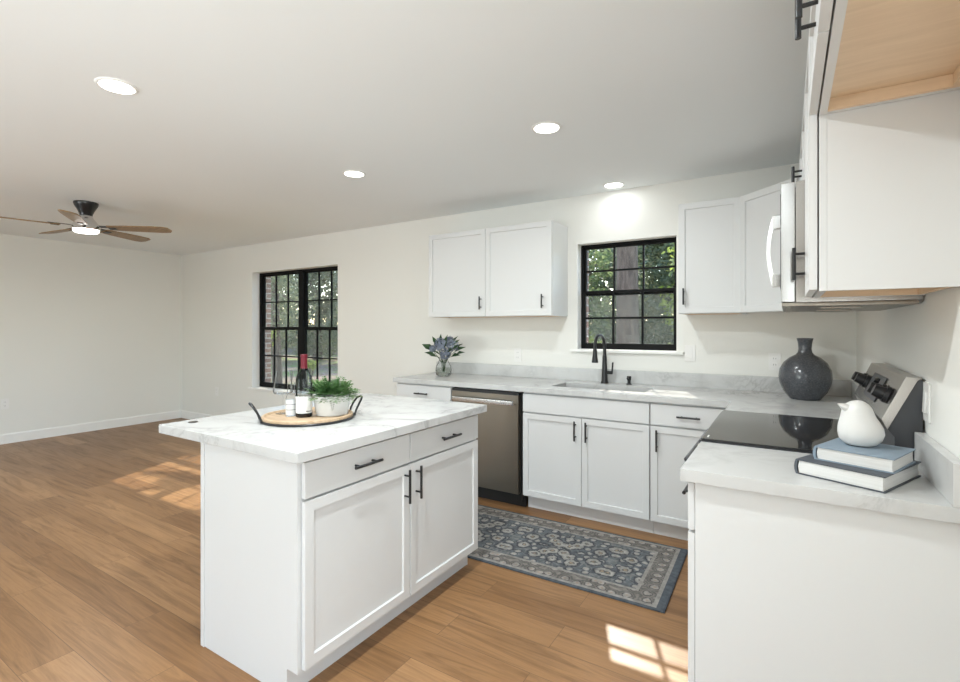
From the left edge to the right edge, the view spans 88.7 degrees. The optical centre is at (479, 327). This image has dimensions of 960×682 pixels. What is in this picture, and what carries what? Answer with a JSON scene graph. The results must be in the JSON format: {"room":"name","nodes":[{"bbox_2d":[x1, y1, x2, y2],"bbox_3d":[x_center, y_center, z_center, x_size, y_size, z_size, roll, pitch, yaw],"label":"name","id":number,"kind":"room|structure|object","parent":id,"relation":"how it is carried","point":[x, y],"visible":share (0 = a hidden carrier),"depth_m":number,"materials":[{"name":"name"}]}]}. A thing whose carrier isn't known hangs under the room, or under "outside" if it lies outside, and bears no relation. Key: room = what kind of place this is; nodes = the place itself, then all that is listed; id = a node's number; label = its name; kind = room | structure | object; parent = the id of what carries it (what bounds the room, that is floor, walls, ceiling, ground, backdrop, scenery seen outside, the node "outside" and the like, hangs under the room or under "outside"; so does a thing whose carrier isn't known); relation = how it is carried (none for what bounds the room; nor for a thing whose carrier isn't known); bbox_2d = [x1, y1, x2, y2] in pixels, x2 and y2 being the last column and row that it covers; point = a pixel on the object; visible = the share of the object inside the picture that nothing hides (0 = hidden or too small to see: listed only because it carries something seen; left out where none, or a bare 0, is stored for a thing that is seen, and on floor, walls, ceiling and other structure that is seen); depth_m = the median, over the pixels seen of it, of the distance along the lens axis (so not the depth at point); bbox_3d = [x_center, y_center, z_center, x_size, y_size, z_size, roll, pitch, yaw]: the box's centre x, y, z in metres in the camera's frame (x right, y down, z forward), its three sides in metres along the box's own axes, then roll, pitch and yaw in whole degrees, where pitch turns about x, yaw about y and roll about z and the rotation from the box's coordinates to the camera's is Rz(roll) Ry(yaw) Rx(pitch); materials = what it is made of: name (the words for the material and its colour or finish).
{"room":"kitchen","nodes":[
{"label":"kitchen","id":0,"kind":"room"},
{"bbox_2d":[0,234,180,433],"bbox_3d":[-6.474,0.171,4.287,0.120,2.513,7.670,0,0,32],"label":"wall","id":1,"kind":"structure","parent":0,"point":[89,333],"depth_m":6.35,"materials":[{"name":"paint"}]},
{"bbox_2d":[1,399,8,408],"bbox_3d":[-5.514,0.885,5.698,0.008,0.118,0.072,0,0,32],"label":"wall outlet","id":2,"kind":"object","parent":1,"relation":"attached to","point":[4,402],"visible":1,"depth_m":5.70,"materials":[{"name":"white plastic"}]},
{"bbox_2d":[0,410,180,444],"bbox_3d":[-6.462,1.290,4.180,0.014,0.115,7.500,0,0,32],"label":"baseboard","id":3,"kind":"structure","parent":1,"relation":"attached to","point":[7,438],"depth_m":6.34,"materials":[{"name":"paint"}]},
{"bbox_2d":[271,352,337,386],"bbox_3d":[8.019,1.748,26.252,65.000,0.200,44.715,0,0,32],"label":"ground","id":4,"kind":"structure","parent":0,"point":[292,363],"depth_m":19.82,"materials":[{"name":"green plant"}]},
{"bbox_2d":[271,330,276,347],"bbox_3d":[-4.572,0.843,10.624,0.343,1.610,0.353,0,0,-21],"label":"shrub","id":5,"kind":"object","parent":4,"relation":"on","point":[275,330],"visible":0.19,"depth_m":10.60,"materials":[{"name":"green plant"}]},
{"bbox_2d":[271,275,296,357],"bbox_3d":[-11.494,-1.221,26.674,3.545,5.981,3.633,0,0,-37],"label":"evergreen tree","id":6,"kind":"object","parent":4,"relation":"on","point":[284,293],"visible":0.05,"depth_m":26.35,"materials":[{"name":"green plant"}]},
{"bbox_2d":[271,275,316,382],"bbox_3d":[-6.106,-0.408,14.617,2.446,4.120,2.369,0,0,32],"label":"tree","id":7,"kind":"object","parent":4,"relation":"on","point":[278,360],"visible":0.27,"depth_m":14.46,"materials":[{"name":"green plant"}]},
{"bbox_2d":[281,271,337,360],"bbox_3d":[-8.305,-1.233,24.890,3.765,5.911,3.688,0,0,32],"label":"evergreen tree","id":8,"kind":"object","parent":4,"relation":"on","point":[312,277],"visible":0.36,"depth_m":24.16,"materials":[{"name":"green plant"}]},
{"bbox_2d":[307,360,318,384],"bbox_3d":[-3.854,1.184,11.246,0.404,0.928,0.406,0,0,32],"label":"shrub","id":9,"kind":"object","parent":4,"relation":"on","point":[311,365],"visible":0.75,"depth_m":11.17,"materials":[{"name":"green plant"}]},
{"bbox_2d":[321,271,337,354],"bbox_3d":[-5.412,-1.182,22.713,3.815,5.964,3.578,0,0,32],"label":"evergreen tree","id":10,"kind":"object","parent":4,"relation":"on","point":[335,288],"visible":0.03,"depth_m":22.07,"materials":[{"name":"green plant"}]},
{"bbox_2d":[280,323,655,354],"bbox_3d":[2.096,0.718,23.338,46.052,1.860,0.060,0,0,32],"label":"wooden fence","id":11,"kind":"object","parent":4,"relation":"on","point":[290,350],"visible":0.02,"depth_m":32.18,"materials":[{"name":"wood"}]},
{"bbox_2d":[589,332,601,342],"bbox_3d":[2.204,0.866,10.148,0.998,1.570,1.007,0,0,-35],"label":"shrub","id":12,"kind":"object","parent":4,"relation":"on","point":[590,336],"visible":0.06,"depth_m":10.03,"materials":[{"name":"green plant"}]},
{"bbox_2d":[589,248,615,342],"bbox_3d":[2.631,-0.344,12.350,1.571,3.994,1.558,0,0,-16],"label":"tree","id":13,"kind":"object","parent":4,"relation":"on","point":[598,256],"visible":0.33,"depth_m":12.10,"materials":[{"name":"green plant"}]},
{"bbox_2d":[589,248,616,342],"bbox_3d":[3.002,-1.225,15.955,3.698,5.943,3.676,0,0,32],"label":"evergreen tree","id":14,"kind":"object","parent":4,"relation":"on","point":[609,279],"visible":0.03,"depth_m":15.01,"materials":[{"name":"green plant"}]},
{"bbox_2d":[616,246,638,343],"bbox_3d":[2.550,-4.316,8.644,4.581,11.931,4.118,0,0,32],"label":"tree","id":15,"kind":"object","parent":4,"relation":"on","point":[627,330],"visible":0.14,"depth_m":8.86,"materials":[{"name":"grey plant"}]},
{"bbox_2d":[597,246,673,343],"bbox_3d":[6.078,-1.246,18.613,3.696,5.920,3.587,0,0,32],"label":"evergreen tree","id":16,"kind":"object","parent":4,"relation":"on","point":[647,258],"visible":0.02,"depth_m":17.79,"materials":[{"name":"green plant"}]},
{"bbox_2d":[638,243,673,343],"bbox_3d":[5.922,-1.232,13.995,3.888,5.984,3.538,0,0,32],"label":"evergreen tree","id":17,"kind":"object","parent":4,"relation":"on","point":[659,337],"visible":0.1,"depth_m":13.76,"materials":[{"name":"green plant"}]},
{"bbox_2d":[658,243,673,331],"bbox_3d":[5.024,-0.367,11.246,1.640,4.034,1.954,0,0,-8],"label":"tree","id":18,"kind":"object","parent":4,"relation":"on","point":[664,302],"visible":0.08,"depth_m":11.54,"materials":[{"name":"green plant"}]},
{"bbox_2d":[668,259,673,343],"bbox_3d":[4.418,-0.114,9.491,1.540,3.527,1.753,0,0,32],"label":"tree","id":19,"kind":"object","parent":4,"relation":"on","point":[672,260],"visible":0.02,"depth_m":9.75,"materials":[{"name":"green plant"}]},
{"bbox_2d":[313,393,350,416],"bbox_3d":[-0.710,0.369,2.357,0.176,0.095,0.143,0,0,-18],"label":"pot","id":20,"kind":"object","parent":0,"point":[329,408],"depth_m":2.30,"materials":[{"name":"white ceramic"}]},
{"bbox_2d":[0,418,687,681],"bbox_3d":[-3.074,1.387,2.000,8.270,0.080,7.600,0,0,32],"label":"floor","id":21,"kind":"structure","parent":0,"point":[100,530],"depth_m":2.40,"materials":[{"name":"brown wood"}]},
{"bbox_2d":[201,415,477,681],"bbox_3d":[-0.579,0.910,2.409,0.686,0.874,1.195,0,0,32],"label":"base cabinet","id":22,"kind":"object","parent":21,"relation":"on","point":[302,563],"visible":0.9,"depth_m":1.98,"materials":[{"name":"paint"}]},
{"bbox_2d":[159,393,486,463],"bbox_3d":[-0.701,0.453,2.483,0.956,0.038,1.263,0,0,32],"label":"countertop","id":23,"kind":"structure","parent":22,"relation":"on","point":[378,417],"depth_m":2.13,"materials":[{"name":"stone"}]},
{"bbox_2d":[248,395,362,426],"bbox_3d":[-0.820,0.385,2.346,0.430,0.094,0.430,0,0,19],"label":"serving tray","id":24,"kind":"object","parent":23,"relation":"on","point":[270,419],"visible":0.72,"depth_m":2.23,"materials":[{"name":"brown wood"}]},
{"bbox_2d":[273,371,292,414],"bbox_3d":[-0.959,0.315,2.392,0.091,0.205,0.091,0,0,32],"label":"wine glass","id":25,"kind":"object","parent":24,"relation":"on","point":[280,393],"visible":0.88,"depth_m":2.39,"materials":[{"name":"clear glass"}]},
{"bbox_2d":[273,371,292,394],"bbox_3d":[-0.959,0.269,2.392,0.091,0.114,0.091,0,0,32],"label":"bowl","id":26,"kind":"object","parent":25,"relation":"on","point":[281,393],"depth_m":2.39,"materials":[{"name":"clear glass"}]},
{"bbox_2d":[286,383,295,416],"bbox_3d":[-0.894,0.338,2.322,0.048,0.158,0.048,0,0,-18],"label":"glass bottle","id":27,"kind":"object","parent":24,"relation":"on","point":[290,403],"visible":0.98,"depth_m":2.30,"materials":[{"name":"white glass"}]},
{"bbox_2d":[290,371,308,392],"bbox_3d":[-0.904,0.317,2.461,0.091,0.200,0.091,0,0,32],"label":"wine glass","id":28,"kind":"object","parent":24,"relation":"on","point":[293,371],"visible":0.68,"depth_m":2.46,"materials":[{"name":"clear glass"}]},
{"bbox_2d":[296,354,311,417],"bbox_3d":[-0.826,0.271,2.306,0.075,0.292,0.076,0,0,-18],"label":"wine bottle","id":29,"kind":"object","parent":24,"relation":"on","point":[303,405],"visible":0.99,"depth_m":2.28,"materials":[{"name":"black glass"}]},
{"bbox_2d":[305,376,360,416],"bbox_3d":[-0.702,0.323,2.351,0.238,0.188,0.276,0,0,39],"label":"potted fern","id":30,"kind":"object","parent":24,"relation":"on","point":[329,401],"visible":0.98,"depth_m":2.31,"materials":[{"name":"green plant"}]},
{"bbox_2d":[397,382,453,400],"bbox_3d":[-0.324,0.910,4.363,0.585,0.874,0.666,0,0,32],"label":"base cabinet","id":31,"kind":"object","parent":21,"relation":"on","point":[435,392],"visible":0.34,"depth_m":4.10,"materials":[{"name":"paint"}]},
{"bbox_2d":[452,387,526,506],"bbox_3d":[0.187,0.912,4.020,0.621,0.866,0.656,0,0,32],"label":"dishwasher","id":32,"kind":"object","parent":21,"relation":"on","point":[500,428],"visible":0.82,"depth_m":3.71,"materials":[{"name":"silver metal"}]},
{"bbox_2d":[467,505,687,613],"bbox_3d":[0.227,1.343,3.137,1.950,0.008,0.760,0,0,31],"label":"runner rug","id":33,"kind":"object","parent":21,"relation":"on","point":[638,572],"visible":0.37,"depth_m":2.86,"materials":[{"name":"blue fabric"}]},
{"bbox_2d":[523,392,653,532],"bbox_3d":[0.854,0.910,3.626,0.909,0.874,0.666,0,0,32],"label":"base cabinet","id":34,"kind":"object","parent":21,"relation":"on","point":[589,458],"visible":0.93,"depth_m":3.35,"materials":[{"name":"paint"}]},
{"bbox_2d":[651,402,725,540],"bbox_3d":[1.710,0.910,3.090,1.105,0.874,0.666,0,0,32],"label":"base cabinet","id":35,"kind":"object","parent":21,"relation":"on","point":[675,428],"visible":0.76,"depth_m":3.07,"materials":[{"name":"paint"}]},
{"bbox_2d":[684,363,922,461],"bbox_3d":[1.290,0.752,2.052,0.713,1.190,0.761,0,0,32],"label":"range","id":36,"kind":"object","parent":21,"relation":"on","point":[895,396],"visible":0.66,"depth_m":1.85,"materials":[{"name":"black glass"}]},
{"bbox_2d":[699,410,881,453],"bbox_3d":[1.288,0.433,2.054,0.581,0.023,0.760,0,0,32],"label":"cooktop","id":37,"kind":"object","parent":36,"relation":"in","point":[791,433],"depth_m":2.00,"materials":[{"name":"black glass"}]},
{"bbox_2d":[682,482,959,681],"bbox_3d":[0.998,0.910,1.538,0.666,0.874,0.398,0,0,32],"label":"base cabinet","id":38,"kind":"object","parent":21,"relation":"on","point":[781,589],"visible":0.9,"depth_m":1.35,"materials":[{"name":"paint"}]},
{"bbox_2d":[680,432,959,523],"bbox_3d":[1.003,0.400,1.523,0.645,0.144,0.428,0,0,32],"label":"countertop","id":39,"kind":"structure","parent":38,"relation":"on","point":[935,495],"depth_m":1.38,"materials":[{"name":"stone"}]},
{"bbox_2d":[794,454,920,492],"bbox_3d":[1.111,0.411,1.448,0.272,0.043,0.220,0,0,-33],"label":"book","id":40,"kind":"object","parent":39,"relation":"on","point":[882,482],"visible":0.64,"depth_m":1.37,"materials":[{"name":"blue paper"}]},
{"bbox_2d":[813,438,915,473],"bbox_3d":[1.124,0.370,1.440,0.195,0.039,0.192,0,0,-36],"label":"book","id":41,"kind":"object","parent":40,"relation":"on","point":[885,458],"visible":0.94,"depth_m":1.39,"materials":[{"name":"blue paper"}]},
{"bbox_2d":[837,400,884,446],"bbox_3d":[1.137,0.283,1.466,0.114,0.133,0.111,0,0,40],"label":"bird figurine","id":42,"kind":"object","parent":41,"relation":"on","point":[858,425],"visible":1,"depth_m":1.43,"materials":[{"name":"white ceramic"}]},
{"bbox_3d":[1.634,0.910,2.553,0.666,0.874,0.442,0,0,32],"label":"base cabinet","id":43,"kind":"object","parent":21,"relation":"on","visible":0},
{"bbox_2d":[393,362,858,418],"bbox_3d":[0.693,0.402,3.502,3.272,0.140,1.050,0,0,32],"label":"countertop","id":44,"kind":"structure","parent":43,"relation":"on","point":[757,394],"depth_m":3.50,"materials":[{"name":"stone"}]},
{"bbox_2d":[435,356,451,375],"bbox_3d":[-0.327,0.347,4.410,0.146,0.172,0.146,0,0,32],"label":"glass vase","id":45,"kind":"object","parent":44,"relation":"on","point":[449,374],"visible":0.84,"depth_m":4.39,"materials":[{"name":"glass"}]},
{"bbox_2d":[422,335,464,371],"bbox_3d":[-0.340,0.225,4.401,0.470,0.340,0.232,0,0,32],"label":"flower bouquet","id":46,"kind":"object","parent":45,"relation":"in","point":[441,343],"visible":1,"depth_m":4.35,"materials":[{"name":"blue plant"}]},
{"bbox_2d":[592,334,613,383],"bbox_3d":[0.923,0.240,3.776,0.224,0.387,0.096,0,0,-37],"label":"kitchen faucet","id":47,"kind":"object","parent":44,"relation":"on","point":[605,372],"visible":1,"depth_m":3.81,"materials":[{"name":"black metal"}]},
{"bbox_2d":[627,376,631,384],"bbox_3d":[1.130,0.401,3.735,0.042,0.064,0.070,0,0,32],"label":"soap dispenser","id":48,"kind":"object","parent":44,"relation":"on","point":[628,377],"visible":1,"depth_m":3.73,"materials":[{"name":"black metal"}]},
{"bbox_2d":[778,338,832,400],"bbox_3d":[1.976,0.248,2.985,0.277,0.370,0.277,0,0,32],"label":"ceramic vase","id":49,"kind":"object","parent":44,"relation":"on","point":[804,375],"visible":1,"depth_m":2.90,"materials":[{"name":"grey ceramic"}]},
{"bbox_2d":[0,0,810,254],"bbox_3d":[-3.029,-1.135,2.072,8.270,0.100,7.770,0,0,32],"label":"ceiling","id":50,"kind":"structure","parent":0,"point":[245,120],"depth_m":2.40,"materials":[{"name":"paint"}]},
{"bbox_2d":[0,200,171,241],"bbox_3d":[-3.461,-0.954,4.263,1.258,0.264,1.278,0,0,32],"label":"ceiling fan","id":51,"kind":"object","parent":50,"relation":"hanging from","point":[83,223],"visible":1,"depth_m":4.25,"materials":[{"name":"black metal"}]},
{"bbox_2d":[94,77,138,94],"bbox_3d":[-1.630,-1.082,2.205,0.162,0.007,0.162,0,0,32],"label":"recessed light","id":52,"kind":"object","parent":50,"relation":"in","point":[113,85],"visible":1,"depth_m":2.20,"materials":[{"name":"paint"}]},
{"bbox_2d":[342,170,365,177],"bbox_3d":[-0.887,-1.082,3.458,0.162,0.007,0.162,0,0,32],"label":"recessed light","id":53,"kind":"object","parent":50,"relation":"in","point":[350,173],"visible":1,"depth_m":3.44,"materials":[{"name":"paint"}]},
{"bbox_2d":[532,121,561,133],"bbox_3d":[0.361,-1.082,2.663,0.162,0.007,0.162,0,0,32],"label":"recessed light","id":54,"kind":"object","parent":50,"relation":"in","point":[546,127],"visible":1,"depth_m":2.65,"materials":[{"name":"paint"}]},
{"bbox_2d":[603,182,624,187],"bbox_3d":[1.016,-1.082,3.728,0.162,0.007,0.162,0,0,32],"label":"recessed light","id":55,"kind":"object","parent":50,"relation":"in","point":[609,184],"visible":1,"depth_m":3.71,"materials":[{"name":"paint"}]},
{"bbox_2d":[265,250,588,381],"bbox_3d":[-0.937,0.231,5.414,9.270,3.233,0.105,0,0,32],"label":"wall","id":56,"kind":"structure","parent":0,"point":[268,279],"depth_m":6.62,"materials":[{"name":"red brick"}]},
{"bbox_2d":[181,163,856,415],"bbox_3d":[-1.013,0.171,5.293,8.070,2.513,0.170,0,0,32],"label":"wall","id":57,"kind":"structure","parent":0,"point":[384,321],"depth_m":4.87,"materials":[{"name":"paint"}]},
{"bbox_2d":[181,410,213,419],"bbox_3d":[-2.438,1.290,6.077,4.793,0.115,0.014,0,0,32],"label":"baseboard","id":58,"kind":"structure","parent":57,"relation":"attached to","point":[190,415],"depth_m":7.17,"materials":[{"name":"paint"}]},
{"bbox_2d":[248,264,337,395],"bbox_3d":[-2.261,0.039,6.054,1.721,1.523,0.196,0,0,32],"label":"window","id":59,"kind":"structure","parent":57,"relation":"in","point":[259,302],"depth_m":6.26,"materials":[{"name":"black metal"}]},
{"bbox_2d":[429,220,567,317],"bbox_3d":[0.121,-0.467,4.266,1.213,0.747,0.364,0,0,32],"label":"upper cabinet","id":60,"kind":"object","parent":57,"relation":"attached to","point":[520,270],"visible":1,"depth_m":4.09,"materials":[{"name":"paint"}]},
{"bbox_2d":[514,348,521,361],"bbox_3d":[0.334,0.241,4.344,0.072,0.118,0.008,0,0,32],"label":"wall outlet","id":61,"kind":"object","parent":57,"relation":"attached to","point":[517,351],"visible":1,"depth_m":4.34,"materials":[{"name":"white plastic"}]},
{"bbox_2d":[570,234,683,354],"bbox_3d":[1.163,-0.247,3.900,0.879,0.890,0.176,0,0,32],"label":"window","id":62,"kind":"structure","parent":57,"relation":"in","point":[582,249],"depth_m":3.94,"materials":[{"name":"black metal"}]},
{"bbox_2d":[436,362,853,396],"bbox_3d":[0.966,0.382,3.938,3.272,0.102,0.021,0,0,32],"label":"backsplash","id":63,"kind":"structure","parent":57,"relation":"attached to","point":[698,380],"depth_m":3.75,"materials":[{"name":"stone"}]},
{"bbox_2d":[685,345,694,361],"bbox_3d":[1.535,0.188,3.591,0.072,0.118,0.011,0,0,32],"label":"wall switch","id":64,"kind":"object","parent":57,"relation":"attached to","point":[689,349],"visible":1,"depth_m":3.59,"materials":[{"name":"white plastic"}]},
{"bbox_2d":[678,197,743,314],"bbox_3d":[1.581,-0.467,3.352,0.384,0.747,0.364,0,0,32],"label":"upper cabinet","id":65,"kind":"object","parent":57,"relation":"attached to","point":[709,232],"visible":0.94,"depth_m":3.23,"materials":[{"name":"paint"}]},
{"bbox_2d":[741,178,797,313],"bbox_3d":[1.931,-0.467,2.981,0.622,0.747,0.622,0,0,32],"label":"upper cabinet","id":66,"kind":"object","parent":57,"relation":"attached to","point":[758,208],"visible":0.37,"depth_m":2.99,"materials":[{"name":"paint"}]},
{"bbox_2d":[769,353,780,370],"bbox_3d":[1.987,0.230,3.310,0.072,0.118,0.008,0,0,32],"label":"wall outlet","id":67,"kind":"object","parent":57,"relation":"attached to","point":[774,358],"visible":0.95,"depth_m":3.31,"materials":[{"name":"white plastic"}]},
{"bbox_2d":[857,287,959,458],"bbox_3d":[0.468,0.171,-0.058,0.120,2.513,7.670,0,0,32],"label":"wall","id":68,"kind":"structure","parent":0,"point":[922,339],"depth_m":1.50,"materials":[{"name":"paint"}]},
{"bbox_2d":[791,92,804,181],"bbox_3d":[1.448,-0.679,1.956,0.352,0.322,0.757,0,0,32],"label":"upper cabinet","id":69,"kind":"object","parent":68,"relation":"attached to","point":[802,148],"visible":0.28,"depth_m":1.99,"materials":[{"name":"paint"}]},
{"bbox_2d":[766,180,922,311],"bbox_3d":[1.411,-0.292,1.978,0.434,0.444,0.754,0,0,32],"label":"microwave","id":70,"kind":"object","parent":69,"relation":"attached to","point":[790,222],"visible":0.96,"depth_m":1.73,"materials":[{"name":"silver metal"}]},
{"bbox_2d":[851,381,858,399],"bbox_3d":[2.063,0.382,2.632,0.025,0.102,1.028,0,0,32],"label":"backsplash","id":71,"kind":"structure","parent":68,"relation":"attached to","point":[854,385],"depth_m":2.98,"materials":[{"name":"stone"}]},
{"bbox_2d":[792,37,959,297],"bbox_3d":[1.145,-0.471,1.471,0.352,0.738,0.380,0,0,32],"label":"upper cabinet","id":72,"kind":"object","parent":68,"relation":"attached to","point":[882,181],"visible":0.81,"depth_m":1.30,"materials":[{"name":"paint"}]},
{"bbox_2d":[795,0,959,115],"bbox_3d":[0.800,-0.716,0.920,0.352,0.250,0.914,0,0,32],"label":"upper cabinet","id":73,"kind":"object","parent":68,"relation":"attached to","point":[863,53],"visible":1,"depth_m":1.10,"materials":[{"name":"paint"}]},
{"bbox_2d":[922,381,930,422],"bbox_3d":[1.378,0.230,1.520,0.011,0.120,0.080,0,0,32],"label":"wall switch","id":74,"kind":"object","parent":68,"relation":"attached to","point":[926,403],"visible":1,"depth_m":1.51,"materials":[{"name":"white plastic"}]},
{"bbox_2d":[914,432,959,507],"bbox_3d":[1.266,0.380,1.359,0.026,0.106,0.428,0,0,32],"label":"backsplash","id":75,"kind":"structure","parent":68,"relation":"attached to","point":[941,467],"depth_m":1.30,"materials":[{"name":"stone"}]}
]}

